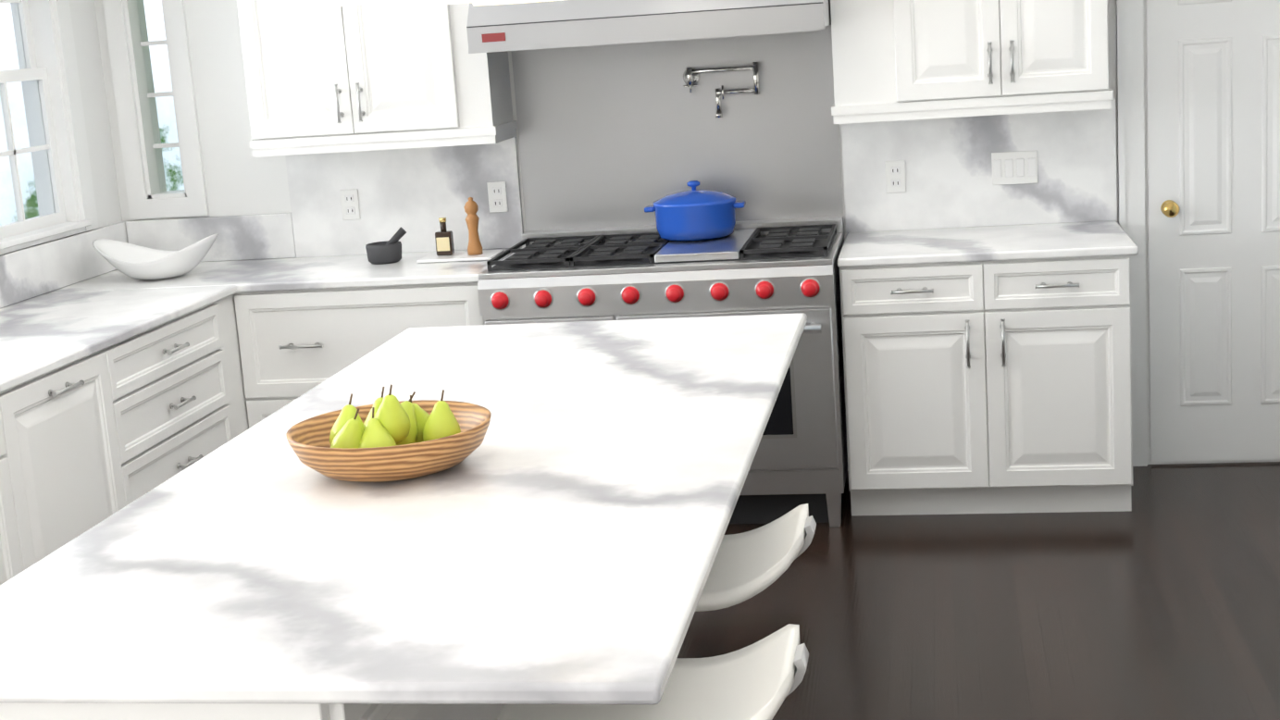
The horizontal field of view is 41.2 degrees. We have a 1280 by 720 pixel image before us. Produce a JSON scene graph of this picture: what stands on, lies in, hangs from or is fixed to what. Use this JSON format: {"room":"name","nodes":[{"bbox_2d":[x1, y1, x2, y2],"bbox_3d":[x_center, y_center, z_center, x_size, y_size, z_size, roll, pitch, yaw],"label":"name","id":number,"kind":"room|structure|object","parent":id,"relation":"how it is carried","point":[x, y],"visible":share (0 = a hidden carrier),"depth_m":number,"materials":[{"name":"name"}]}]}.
{"room":"kitchen","nodes":[
{"label":"kitchen","id":0,"kind":"room"},
{"bbox_2d":[1,0,122,254],"bbox_3d":[-2.507,-0.212,4.434,0.160,2.450,4.960,-2,11,10],"label":"wall","id":1,"kind":"structure","parent":0,"point":[93,99],"depth_m":6.50,"materials":[{"name":"white paint"}]},
{"bbox_2d":[0,0,98,254],"bbox_3d":[-2.257,-1.005,5.840,0.190,1.253,1.060,-2,11,10],"label":"window","id":2,"kind":"structure","parent":1,"relation":"in","point":[46,74],"depth_m":6.25,"materials":[{"name":"white paint"}]},
{"bbox_2d":[94,0,1279,471],"bbox_3d":[0.241,-0.781,6.331,4.940,2.450,0.160,-2,11,10],"label":"wall","id":3,"kind":"structure","parent":0,"point":[241,180],"depth_m":6.52,"materials":[{"name":"white paint"}]},
{"bbox_2d":[102,0,209,219],"bbox_3d":[-1.864,-1.138,6.590,0.340,1.160,0.168,-2,11,10],"label":"window","id":4,"kind":"structure","parent":3,"relation":"in","point":[135,95],"depth_m":6.58,"materials":[{"name":"white paint"}]},
{"bbox_2d":[466,0,834,54],"bbox_3d":[0.044,-1.344,5.843,1.190,0.482,0.604,-2,12,10],"label":"range hood","id":5,"kind":"object","parent":3,"relation":"attached to","point":[564,26],"depth_m":5.62,"materials":[{"name":"silver metal"}]},
{"bbox_2d":[510,23,844,240],"bbox_3d":[0.134,-0.827,6.252,1.190,0.725,0.006,-2,12,10],"label":"backsplash","id":6,"kind":"structure","parent":3,"relation":"attached to","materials":[{"name":"silver metal"}]},
{"bbox_2d":[1116,0,1147,466],"bbox_3d":[2.117,-0.679,5.934,0.869,2.152,0.027,-2,11,10],"label":"door frame","id":7,"kind":"structure","parent":3,"relation":"attached to","point":[1130,105],"depth_m":6.00,"materials":[{"name":"white paint"}]},
{"bbox_2d":[1146,0,1279,461],"bbox_3d":[2.122,-0.629,5.917,0.677,2.038,0.079,-2,11,10],"label":"door","id":8,"kind":"structure","parent":3,"relation":"in","point":[1213,126],"depth_m":6.00,"materials":[{"name":"white paint"}]},
{"bbox_2d":[677,461,1279,719],"bbox_3d":[0.420,1.156,2.981,6.600,0.050,10.300,-2,11,10],"label":"floor","id":9,"kind":"structure","parent":0,"point":[1161,601],"depth_m":4.85,"materials":[{"name":"brown wood"}]},
{"bbox_2d":[0,708,488,719],"bbox_3d":[-0.647,0.809,2.721,0.631,0.874,0.711,-2,11,10],"label":"base cabinet","id":10,"kind":"object","parent":9,"relation":"on","point":[5,714],"depth_m":2.30,"materials":[{"name":"white paint"}]},
{"bbox_2d":[0,312,807,708],"bbox_3d":[-0.318,0.171,3.483,1.136,0.029,2.610,-2,11,10],"label":"countertop","id":11,"kind":"structure","parent":10,"relation":"on","point":[569,557],"depth_m":2.76,"materials":[{"name":"white stone"}]},
{"bbox_2d":[285,384,491,482],"bbox_3d":[-0.480,0.123,3.257,0.390,0.173,0.390,-2,11,10],"label":"fruit bowl","id":12,"kind":"object","parent":11,"relation":"on","point":[390,437],"visible":1,"depth_m":3.18,"materials":[{"name":"brown wood"}]},
{"bbox_2d":[0,0,1138,584],"bbox_3d":[-0.171,-0.250,3.834,4.646,2.447,5.008,-2,11,10],"label":"kitchen cabinets","id":13,"kind":"object","parent":9,"relation":"on","point":[959,296],"visible":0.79,"depth_m":5.80,"materials":[{"name":"white paint"}]},
{"bbox_2d":[92,233,218,279],"bbox_3d":[-1.772,-0.378,6.253,0.472,0.150,0.320,-2,11,10],"label":"bowl","id":14,"kind":"object","parent":13,"relation":"on","point":[134,261],"visible":1,"depth_m":6.18,"materials":[{"name":"white ceramic"}]},
{"bbox_2d":[365,227,406,264],"bbox_3d":[-0.931,-0.421,6.245,0.151,0.124,0.132,-2,11,10],"label":"mortar","id":15,"kind":"object","parent":13,"relation":"on","point":[381,253],"visible":1,"depth_m":6.21,"materials":[{"name":"grey stone"}]},
{"bbox_2d":[416,249,504,262],"bbox_3d":[-0.657,-0.380,6.238,0.280,0.011,0.200,-2,11,10],"label":"tray","id":16,"kind":"object","parent":13,"relation":"on","point":[463,255],"visible":0.83,"depth_m":6.17,"materials":[{"name":"white ceramic"}]},
{"bbox_2d":[434,217,454,255],"bbox_3d":[-0.719,-0.454,6.243,0.060,0.138,0.042,-2,11,10],"label":"oil bottle","id":17,"kind":"object","parent":16,"relation":"on","point":[444,241],"visible":1,"depth_m":6.23,"materials":[{"name":"brown glass"}]},
{"bbox_2d":[463,197,482,255],"bbox_3d":[-0.610,-0.491,6.207,0.056,0.210,0.055,-2,11,10],"label":"pepper mill","id":18,"kind":"object","parent":16,"relation":"on","point":[472,219],"visible":1,"depth_m":6.19,"materials":[{"name":"brown wood"}]},
{"bbox_2d":[477,215,853,532],"bbox_3d":[0.121,0.049,6.018,1.190,0.965,0.804,-2,12,10],"label":"range","id":19,"kind":"object","parent":13,"relation":"in","point":[616,269],"depth_m":5.67,"materials":[{"name":"silver metal"}]},
{"bbox_2d":[644,180,745,241],"bbox_3d":[0.195,-0.536,6.028,0.356,0.199,0.296,-2,11,10],"label":"pot","id":20,"kind":"object","parent":19,"relation":"on","point":[693,214],"visible":1,"depth_m":5.92,"materials":[{"name":"blue"}]},
{"bbox_2d":[497,623,808,719],"bbox_3d":[0.014,0.823,2.513,0.506,0.840,0.380,-2,11,10],"label":"bar stool","id":21,"kind":"object","parent":9,"relation":"on","point":[761,679],"visible":0.69,"depth_m":2.46,"materials":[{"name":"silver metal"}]},
{"bbox_2d":[695,503,816,611],"bbox_3d":[0.086,0.697,3.116,0.506,0.840,0.380,-2,11,10],"label":"bar stool","id":22,"kind":"object","parent":9,"relation":"on","point":[749,565],"visible":0.31,"depth_m":2.99,"materials":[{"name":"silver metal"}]},
{"bbox_3d":[0.251,-1.294,2.489,6.600,0.060,10.300,-2,11,10],"label":"ceiling","id":23,"kind":"structure","parent":0,"visible":0},
{"bbox_2d":[391,0,502,7],"bbox_3d":[-0.396,-1.046,3.347,0.248,0.674,0.248,-2,11,10],"label":"pendant light","id":24,"kind":"object","parent":23,"relation":"hanging from","point":[420,3],"visible":1,"depth_m":3.33,"materials":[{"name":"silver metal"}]},
{"label":"outside","id":25,"kind":"structure","parent":0,"visible":0},
{"bbox_2d":[0,0,184,224],"bbox_3d":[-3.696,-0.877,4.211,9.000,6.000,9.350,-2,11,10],"label":"window glass","id":26,"kind":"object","parent":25,"point":[159,68],"depth_m":8.77,"materials":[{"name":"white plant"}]}
]}

